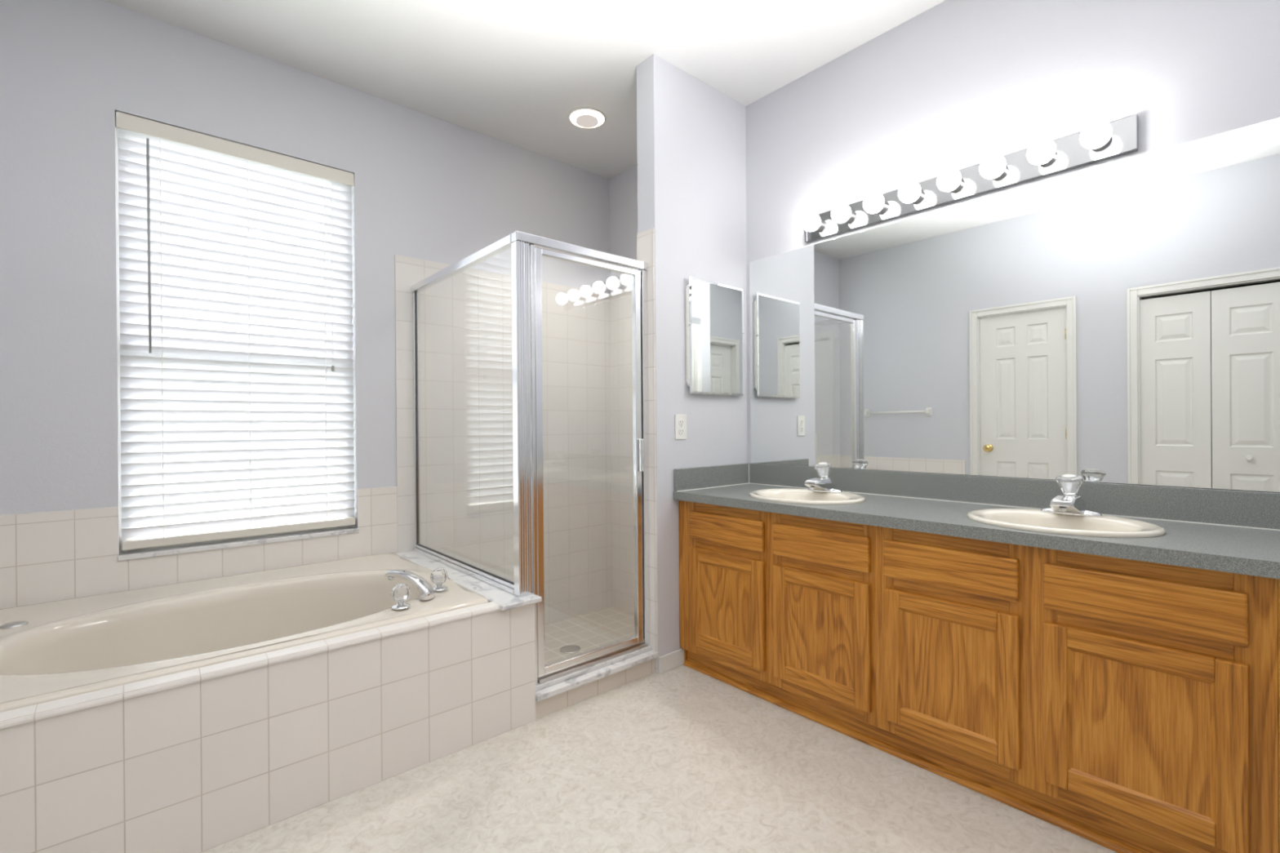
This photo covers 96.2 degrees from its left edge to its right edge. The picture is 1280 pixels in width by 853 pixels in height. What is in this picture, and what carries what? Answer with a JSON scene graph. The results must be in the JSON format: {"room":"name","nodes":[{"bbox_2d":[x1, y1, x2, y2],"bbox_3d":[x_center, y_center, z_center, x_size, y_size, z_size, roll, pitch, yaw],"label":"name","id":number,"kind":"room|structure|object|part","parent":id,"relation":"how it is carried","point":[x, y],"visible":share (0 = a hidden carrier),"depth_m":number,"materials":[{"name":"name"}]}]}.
{"room":"bathroom","nodes":[
{"label":"bathroom","id":0,"kind":"room"},
{"bbox_2d":[0,0,612,624],"bbox_3d":[-1.321,-0.184,2.866,3.142,2.871,0.126,-1,0,-41],"label":"wall","id":1,"kind":"structure","parent":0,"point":[426,187],"depth_m":2.75,"materials":[{"name":"paint"}]},
{"bbox_2d":[115,111,355,550],"bbox_3d":[-1.695,-0.368,2.489,0.843,1.686,0.067,-1,0,-41],"label":"window blind","id":2,"kind":"object","parent":1,"relation":"attached to","point":[236,264],"visible":1,"depth_m":2.45,"materials":[{"name":"white plastic"}]},
{"bbox_3d":[-1.919,-0.361,2.302,0.002,1.608,0.052,-1,0,-41],"label":"ladder cord","id":3,"kind":"part","parent":2,"relation":"part of","materials":[{"name":"white fabric"}]},
{"bbox_3d":[-1.693,0.458,2.496,0.833,0.034,0.048,-1,0,-41],"label":"rail","id":4,"kind":"part","parent":2,"relation":"part of","materials":[{"name":"white plastic"}]},
{"bbox_3d":[-1.701,-0.363,2.493,0.002,1.608,0.052,-1,0,-41],"label":"ladder cord","id":5,"kind":"part","parent":2,"relation":"part of","materials":[{"name":"white fabric"}]},
{"bbox_3d":[-1.479,-0.365,2.687,0.002,1.608,0.052,-1,0,-41],"label":"ladder cord","id":6,"kind":"part","parent":2,"relation":"part of","materials":[{"name":"white fabric"}]},
{"bbox_3d":[-1.438,-0.718,2.680,0.003,0.870,0.002,-1,0,-41],"label":"pull cord","id":7,"kind":"part","parent":2,"relation":"part of","materials":[{"name":"white fabric"}]},
{"bbox_2d":[115,115,359,560],"bbox_3d":[-1.716,-0.352,2.513,0.857,1.725,0.129,-1,0,-41],"label":"window","id":8,"kind":"structure","parent":1,"relation":"attached to","point":[144,553],"depth_m":2.31,"materials":[{"name":"white paint"}]},
{"bbox_3d":[-1.690,0.501,2.492,0.857,0.020,0.069,-1,0,-41],"label":"sill","id":9,"kind":"part","parent":8,"relation":"part of","materials":[{"name":"white stone"}]},
{"bbox_2d":[0,53,747,852],"bbox_3d":[-0.575,-0.218,2.015,2.902,2.811,0.126,-1,0,-41],"label":"wall","id":10,"kind":"structure","parent":0,"point":[202,766],"depth_m":1.73,"materials":[{"name":"tile"}]},
{"bbox_2d":[0,601,499,728],"bbox_3d":[-1.077,0.642,1.544,1.504,0.018,0.052,-1,0,-41],"label":"trim","id":11,"kind":"structure","parent":10,"relation":"on","point":[68,704],"depth_m":1.50,"materials":[{"name":"tile"}]},
{"bbox_2d":[535,645,659,701],"bbox_3d":[-0.189,0.992,2.363,0.614,0.040,0.134,-1,0,-41],"label":"trim","id":12,"kind":"structure","parent":10,"relation":"attached to","point":[559,685],"depth_m":2.30,"materials":[{"name":"white stone"}]},
{"bbox_2d":[410,231,649,684],"bbox_3d":[-0.556,0.127,2.726,0.652,1.694,1.092,-1,0,-41],"label":"shower frame","id":13,"kind":"object","parent":12,"relation":"on","point":[527,250],"visible":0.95,"depth_m":2.22,"materials":[{"name":"silver metal"}]},
{"bbox_3d":[-0.802,0.614,2.545,0.036,0.031,1.037,-1,0,-41],"label":"rail","id":14,"kind":"part","parent":13,"relation":"part of","materials":[{"name":"silver metal"}]},
{"bbox_3d":[-0.441,-0.029,2.144,0.056,1.312,0.044,-1,0,-41],"label":"corner post","id":15,"kind":"part","parent":13,"relation":"part of","materials":[{"name":"silver metal"}]},
{"bbox_3d":[-0.565,-0.703,2.728,0.652,0.034,1.082,-1,0,-41],"label":"header rail","id":16,"kind":"part","parent":13,"relation":"part of","materials":[{"name":"silver metal"}]},
{"bbox_3d":[-0.408,0.144,2.173,0.016,1.659,0.032,-1,0,-41],"label":"hinge post","id":17,"kind":"part","parent":13,"relation":"part of","materials":[{"name":"silver metal"}]},
{"bbox_3d":[-0.200,0.133,2.354,0.531,1.630,0.026,-1,0,-41],"label":"door","id":18,"kind":"part","parent":13,"relation":"part of","materials":[{"name":"clear glass"}]},
{"bbox_3d":[0.005,0.126,2.503,0.016,0.143,0.019,-1,0,-41],"label":"handle","id":19,"kind":"part","parent":13,"relation":"part of","materials":[{"name":"silver metal"}]},
{"bbox_2d":[636,227,657,673],"bbox_3d":[0.031,0.156,2.555,0.006,2.051,0.110,-1,0,-41],"label":"trim","id":20,"kind":"structure","parent":10,"relation":"attached to","point":[646,239],"depth_m":2.53,"materials":[{"name":"tile"}]},
{"bbox_2d":[675,414,686,439],"bbox_3d":[0.186,0.002,2.607,0.070,0.113,0.008,-1,0,-41],"label":"wall outlet","id":21,"kind":"object","parent":10,"relation":"attached to","point":[680,420],"visible":1,"depth_m":2.60,"materials":[{"name":"white plastic"}]},
{"bbox_2d":[678,418,684,426],"bbox_3d":[0.188,-0.018,2.605,0.033,0.033,0.002,-1,0,-41],"label":"receptacle","id":22,"kind":"object","parent":21,"relation":"attached to","point":[681,421],"depth_m":2.60,"materials":[{"name":"white plastic"}]},
{"bbox_2d":[678,427,684,435],"bbox_3d":[0.188,0.023,2.605,0.033,0.033,0.002,-1,0,-41],"label":"receptacle","id":23,"kind":"object","parent":21,"relation":"attached to","point":[681,430],"depth_m":2.60,"materials":[{"name":"white plastic"}]},
{"bbox_2d":[684,276,744,395],"bbox_3d":[0.366,-0.418,2.751,0.394,0.533,0.030,-1,0,-41],"label":"medicine cabinet","id":24,"kind":"object","parent":10,"relation":"attached to","point":[713,311],"visible":1,"depth_m":2.73,"materials":[{"name":"silver mirror"}]},
{"bbox_2d":[508,603,535,730],"bbox_3d":[-0.793,0.868,2.502,0.108,0.440,1.110,-1,0,-41],"label":"wall","id":25,"kind":"structure","parent":0,"point":[522,637],"depth_m":2.08,"materials":[{"name":"tile"}]},
{"bbox_2d":[395,550,542,610],"bbox_3d":[-0.795,0.639,2.486,0.161,0.018,1.135,-1,0,-41],"label":"trim","id":26,"kind":"structure","parent":25,"relation":"on","point":[505,600],"depth_m":2.26,"materials":[{"name":"white stone"}]},
{"bbox_2d":[102,0,946,178],"bbox_3d":[0.105,-1.677,1.222,3.142,0.100,4.489,-1,0,-41],"label":"ceiling","id":27,"kind":"structure","parent":0,"point":[512,72],"depth_m":2.45,"materials":[{"name":"paint"}]},
{"bbox_2d":[568,107,605,128],"bbox_3d":[-0.279,-1.613,3.026,0.200,0.030,0.200,-1,0,-41],"label":"recessed light","id":28,"kind":"object","parent":27,"relation":"in","point":[584,117],"visible":1,"depth_m":2.99,"materials":[{"name":"white paint"}]},
{"bbox_2d":[544,606,634,665],"bbox_3d":[-0.336,1.214,2.937,1.347,0.060,1.069,-1,0,-41],"label":"floor","id":29,"kind":"structure","parent":0,"point":[588,631],"depth_m":3.31,"materials":[{"name":"tile"}]},
{"bbox_2d":[560,644,580,653],"bbox_3d":[-0.371,1.181,3.046,0.110,0.004,0.110,-1,0,-41],"label":"shower drain","id":30,"kind":"object","parent":29,"relation":"on","point":[568,649],"visible":1,"depth_m":3.04,"materials":[{"name":"silver metal"}]},
{"bbox_2d":[200,664,1118,852],"bbox_3d":[0.133,1.134,1.220,3.142,0.100,4.469,-1,0,-41],"label":"floor","id":31,"kind":"structure","parent":0,"point":[682,758],"depth_m":1.68,"materials":[{"name":"tile"}]},
{"bbox_2d":[0,552,488,712],"bbox_3d":[-1.442,0.845,1.965,1.502,0.462,1.061,-1,0,-41],"label":"bathtub","id":32,"kind":"object","parent":31,"relation":"on","point":[60,649],"visible":0.48,"depth_m":2.02,"materials":[{"name":"beige ceramic"}]},
{"bbox_2d":[384,567,448,609],"bbox_3d":[-0.785,0.566,2.051,0.218,0.093,0.221,0,0,-29],"label":"tub faucet","id":33,"kind":"object","parent":32,"relation":"on","point":[401,592],"visible":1,"depth_m":2.04,"materials":[{"name":"silver metal"}]},
{"bbox_3d":[-0.811,0.564,1.946,0.061,0.056,0.064,-1,0,-41],"label":"knob","id":34,"kind":"part","parent":33,"relation":"part of","materials":[{"name":"white plastic"}]},
{"bbox_3d":[-0.830,0.566,2.066,0.188,0.093,0.058,0,0,15],"label":"spout","id":35,"kind":"part","parent":33,"relation":"part of","materials":[{"name":"silver metal"}]},
{"bbox_3d":[-0.755,0.563,2.157,0.061,0.056,0.064,-1,0,-41],"label":"knob","id":36,"kind":"part","parent":33,"relation":"part of","materials":[{"name":"white plastic"}]},
{"bbox_2d":[535,658,654,719],"bbox_3d":[-0.198,1.098,2.364,0.603,0.172,0.105,-1,0,-41],"label":"curb","id":37,"kind":"object","parent":31,"relation":"on","point":[544,707],"visible":0.21,"depth_m":2.30,"materials":[{"name":"tile"}]},
{"bbox_2d":[678,500,1279,852],"bbox_3d":[0.998,0.700,2.030,0.523,0.752,1.939,-1,0,-41],"label":"vanity cabinet","id":38,"kind":"object","parent":31,"relation":"on","point":[1120,705],"visible":0.91,"depth_m":1.58,"materials":[{"name":"brown wood"}]},
{"bbox_3d":[0.356,0.742,2.386,0.007,0.322,0.289,-1,0,-41],"label":"panel","id":39,"kind":"part","parent":38,"relation":"part of","materials":[{"name":"brown wood"}]},
{"bbox_3d":[0.351,0.431,2.383,0.018,0.120,0.394,-1,0,-41],"label":"drawer","id":40,"kind":"part","parent":38,"relation":"part of","materials":[{"name":"brown wood"}]},
{"bbox_3d":[0.353,0.742,2.384,0.018,0.427,0.394,-1,0,-41],"label":"door","id":41,"kind":"part","parent":38,"relation":"part of","materials":[{"name":"brown wood"}]},
{"bbox_3d":[0.644,0.741,2.057,0.007,0.322,0.277,-1,0,-41],"label":"panel","id":42,"kind":"part","parent":38,"relation":"part of","materials":[{"name":"brown wood"}]},
{"bbox_3d":[0.639,0.429,2.054,0.018,0.120,0.382,-1,0,-41],"label":"drawer","id":43,"kind":"part","parent":38,"relation":"part of","materials":[{"name":"brown wood"}]},
{"bbox_3d":[0.641,0.741,2.055,0.018,0.427,0.382,-1,0,-41],"label":"door","id":44,"kind":"part","parent":38,"relation":"part of","materials":[{"name":"brown wood"}]},
{"bbox_3d":[0.839,1.067,1.881,0.018,0.019,1.925,-1,0,-41],"label":"shoe moulding","id":45,"kind":"part","parent":38,"relation":"part of","materials":[{"name":"brown wood"}]},
{"bbox_3d":[0.927,0.740,1.733,0.007,0.322,0.276,-1,0,-41],"label":"panel","id":46,"kind":"part","parent":38,"relation":"part of","materials":[{"name":"brown wood"}]},
{"bbox_3d":[0.923,0.428,1.731,0.018,0.120,0.381,-1,0,-41],"label":"drawer","id":47,"kind":"part","parent":38,"relation":"part of","materials":[{"name":"brown wood"}]},
{"bbox_3d":[0.925,0.740,1.731,0.018,0.427,0.381,-1,0,-41],"label":"door","id":48,"kind":"part","parent":38,"relation":"part of","materials":[{"name":"brown wood"}]},
{"bbox_2d":[673,462,1279,578],"bbox_3d":[0.990,0.254,2.025,0.538,0.136,1.939,-1,0,-41],"label":"countertop","id":49,"kind":"structure","parent":38,"relation":"on","point":[1225,531],"depth_m":1.80,"materials":[{"name":"laminate"}]},
{"bbox_2d":[749,488,865,504],"bbox_3d":[0.673,0.348,2.340,0.402,0.146,0.474,-1,0,-41],"label":"sink","id":50,"kind":"object","parent":49,"relation":"in","point":[793,495],"visible":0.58,"depth_m":2.38,"materials":[{"name":"beige ceramic"}]},
{"bbox_2d":[804,462,842,493],"bbox_3d":[0.753,0.215,2.410,0.136,0.125,0.156,-1,0,-41],"label":"sink faucet","id":51,"kind":"object","parent":49,"relation":"on","point":[822,484],"visible":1,"depth_m":2.40,"materials":[{"name":"silver metal"}]},
{"bbox_3d":[0.753,0.243,2.410,0.136,0.052,0.080,-1,0,-41],"label":"spout","id":52,"kind":"part","parent":51,"relation":"part of","materials":[{"name":"silver metal"}]},
{"bbox_3d":[0.774,0.185,2.429,0.067,0.060,0.072,-1,0,-41],"label":"knob","id":53,"kind":"part","parent":51,"relation":"part of","materials":[{"name":"white plastic"}]},
{"bbox_3d":[0.785,0.267,2.438,0.052,0.020,0.156,-1,0,-41],"label":"plate","id":54,"kind":"part","parent":51,"relation":"part of","materials":[{"name":"silver metal"}]},
{"bbox_2d":[966,508,1165,537],"bbox_3d":[1.235,0.345,1.697,0.402,0.146,0.474,-1,0,-41],"label":"sink","id":55,"kind":"object","parent":49,"relation":"in","point":[1033,520],"visible":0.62,"depth_m":1.71,"materials":[{"name":"beige ceramic"}]},
{"bbox_2d":[1040,474,1102,517],"bbox_3d":[1.316,0.212,1.768,0.136,0.125,0.156,-1,0,-41],"label":"sink faucet","id":56,"kind":"object","parent":49,"relation":"on","point":[1068,503],"visible":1,"depth_m":1.76,"materials":[{"name":"silver metal"}]},
{"bbox_3d":[1.316,0.240,1.768,0.136,0.052,0.080,-1,0,-41],"label":"spout","id":57,"kind":"part","parent":56,"relation":"part of","materials":[{"name":"silver metal"}]},
{"bbox_3d":[1.337,0.182,1.787,0.067,0.060,0.072,-1,0,-41],"label":"knob","id":58,"kind":"part","parent":56,"relation":"part of","materials":[{"name":"white plastic"}]},
{"bbox_3d":[1.347,0.264,1.796,0.052,0.020,0.156,-1,0,-41],"label":"plate","id":59,"kind":"part","parent":56,"relation":"part of","materials":[{"name":"silver metal"}]},
{"bbox_3d":[1.216,0.738,1.404,0.007,0.322,0.273,-1,0,-41],"label":"panel","id":60,"kind":"part","parent":38,"relation":"part of","materials":[{"name":"brown wood"}]},
{"bbox_3d":[1.211,0.427,1.401,0.018,0.120,0.378,-1,0,-41],"label":"drawer","id":61,"kind":"part","parent":38,"relation":"part of","materials":[{"name":"brown wood"}]},
{"bbox_3d":[1.213,0.738,1.402,0.018,0.427,0.378,-1,0,-41],"label":"door","id":62,"kind":"part","parent":38,"relation":"part of","materials":[{"name":"brown wood"}]},
{"bbox_2d":[608,0,1279,493],"bbox_3d":[1.292,-0.202,2.176,0.120,2.871,4.369,-1,0,-41],"label":"wall","id":63,"kind":"structure","parent":0,"point":[957,84],"depth_m":2.11,"materials":[{"name":"paint"}]},
{"bbox_2d":[609,288,634,613],"bbox_3d":[0.144,0.154,3.395,0.006,2.051,1.006,-1,0,-41],"label":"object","id":64,"kind":"structure","parent":63,"relation":"attached to","point":[620,302],"depth_m":3.69,"materials":[{"name":"tile"}]},
{"bbox_2d":[801,114,1138,243],"bbox_3d":[1.113,-0.908,2.180,0.132,0.109,1.172,-1,0,-41],"label":"vanity light bar","id":65,"kind":"object","parent":63,"relation":"attached to","point":[1100,140],"visible":1,"depth_m":2.06,"materials":[{"name":"silver metal"}]},
{"bbox_3d":[0.759,-0.905,2.545,0.079,0.080,0.080,-1,0,-41],"label":"bulb","id":66,"kind":"part","parent":65,"relation":"part of","materials":[{"name":"white glass"}]},
{"bbox_2d":[814,219,825,232],"bbox_3d":[0.800,-0.906,2.580,0.034,0.057,0.058,-1,0,-41],"label":"socket","id":67,"kind":"object","parent":65,"relation":"attached to","point":[821,228],"depth_m":2.57,"materials":[{"name":"grey"}]},
{"bbox_3d":[0.853,-0.906,2.437,0.079,0.080,0.080,-1,0,-41],"label":"bulb","id":68,"kind":"part","parent":65,"relation":"part of","materials":[{"name":"white glass"}]},
{"bbox_2d":[844,209,855,223],"bbox_3d":[0.894,-0.906,2.472,0.034,0.057,0.058,-1,0,-41],"label":"socket","id":69,"kind":"object","parent":65,"relation":"attached to","point":[851,220],"depth_m":2.46,"materials":[{"name":"grey"}]},
{"bbox_3d":[0.948,-0.906,2.329,0.079,0.080,0.080,-1,0,-41],"label":"bulb","id":70,"kind":"part","parent":65,"relation":"part of","materials":[{"name":"white glass"}]},
{"bbox_2d":[876,200,888,214],"bbox_3d":[0.989,-0.907,2.365,0.034,0.057,0.058,-1,0,-41],"label":"socket","id":71,"kind":"object","parent":65,"relation":"attached to","point":[885,210],"depth_m":2.35,"materials":[{"name":"grey"}]},
{"bbox_3d":[1.042,-0.907,2.221,0.079,0.080,0.080,-1,0,-41],"label":"bulb","id":72,"kind":"part","parent":65,"relation":"part of","materials":[{"name":"white glass"}]},
{"bbox_2d":[911,189,924,204],"bbox_3d":[1.083,-0.907,2.256,0.034,0.057,0.058,-1,0,-41],"label":"socket","id":73,"kind":"object","parent":65,"relation":"attached to","point":[921,200],"depth_m":2.25,"materials":[{"name":"grey"}]},
{"bbox_3d":[1.137,-0.907,2.113,0.079,0.080,0.080,-1,0,-41],"label":"bulb","id":74,"kind":"part","parent":65,"relation":"part of","materials":[{"name":"white glass"}]},
{"bbox_2d":[950,177,964,193],"bbox_3d":[1.178,-0.908,2.149,0.034,0.057,0.058,-1,0,-41],"label":"socket","id":75,"kind":"object","parent":65,"relation":"attached to","point":[960,188],"depth_m":2.14,"materials":[{"name":"grey"}]},
{"bbox_3d":[1.232,-0.908,2.005,0.079,0.080,0.080,-1,0,-41],"label":"bulb","id":76,"kind":"part","parent":65,"relation":"part of","materials":[{"name":"white glass"}]},
{"bbox_2d":[991,164,1008,181],"bbox_3d":[1.273,-0.908,2.041,0.034,0.057,0.058,-1,0,-41],"label":"socket","id":77,"kind":"object","parent":65,"relation":"attached to","point":[1004,176],"depth_m":2.03,"materials":[{"name":"grey"}]},
{"bbox_3d":[1.326,-0.908,1.897,0.079,0.080,0.080,-1,0,-41],"label":"bulb","id":78,"kind":"part","parent":65,"relation":"part of","materials":[{"name":"white glass"}]},
{"bbox_2d":[1038,151,1057,167],"bbox_3d":[1.367,-0.909,1.933,0.034,0.057,0.058,-1,0,-41],"label":"socket","id":79,"kind":"object","parent":65,"relation":"attached to","point":[1053,162],"depth_m":1.93,"materials":[{"name":"grey"}]},
{"bbox_3d":[1.421,-0.909,1.789,0.079,0.080,0.080,-1,0,-41],"label":"bulb","id":80,"kind":"part","parent":65,"relation":"part of","materials":[{"name":"white glass"}]},
{"bbox_2d":[1091,135,1112,151],"bbox_3d":[1.462,-0.909,1.825,0.034,0.057,0.058,-1,0,-41],"label":"socket","id":81,"kind":"object","parent":65,"relation":"attached to","point":[1108,147],"depth_m":1.82,"materials":[{"name":"grey"}]},
{"bbox_2d":[747,462,1279,529],"bbox_3d":[1.185,0.235,2.195,0.020,0.101,1.939,-1,0,-41],"label":"backsplash","id":82,"kind":"structure","parent":63,"relation":"attached to","point":[1224,507],"depth_m":1.95,"materials":[{"name":"stone"}]},
{"bbox_2d":[749,117,1279,492],"bbox_3d":[1.193,-0.328,2.191,0.006,1.018,1.917,-1,0,-41],"label":"vanity mirror","id":83,"kind":"object","parent":63,"relation":"attached to","point":[1118,322],"visible":1,"depth_m":1.94,"materials":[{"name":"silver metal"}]},
{"label":"outside","id":84,"kind":"structure","parent":0,"visible":0},
{"bbox_3d":[-6.402,1.644,7.327,16.000,0.050,12.531,-1,0,-41],"label":"lawn","id":85,"kind":"structure","parent":84,"visible":0},
{"bbox_2d":[132,439,342,538],"bbox_3d":[-5.956,0.842,6.810,16.000,1.550,0.100,-1,0,-41],"label":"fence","id":86,"kind":"object","parent":85,"relation":"on","point":[245,439],"depth_m":7.37,"materials":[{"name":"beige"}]}
]}

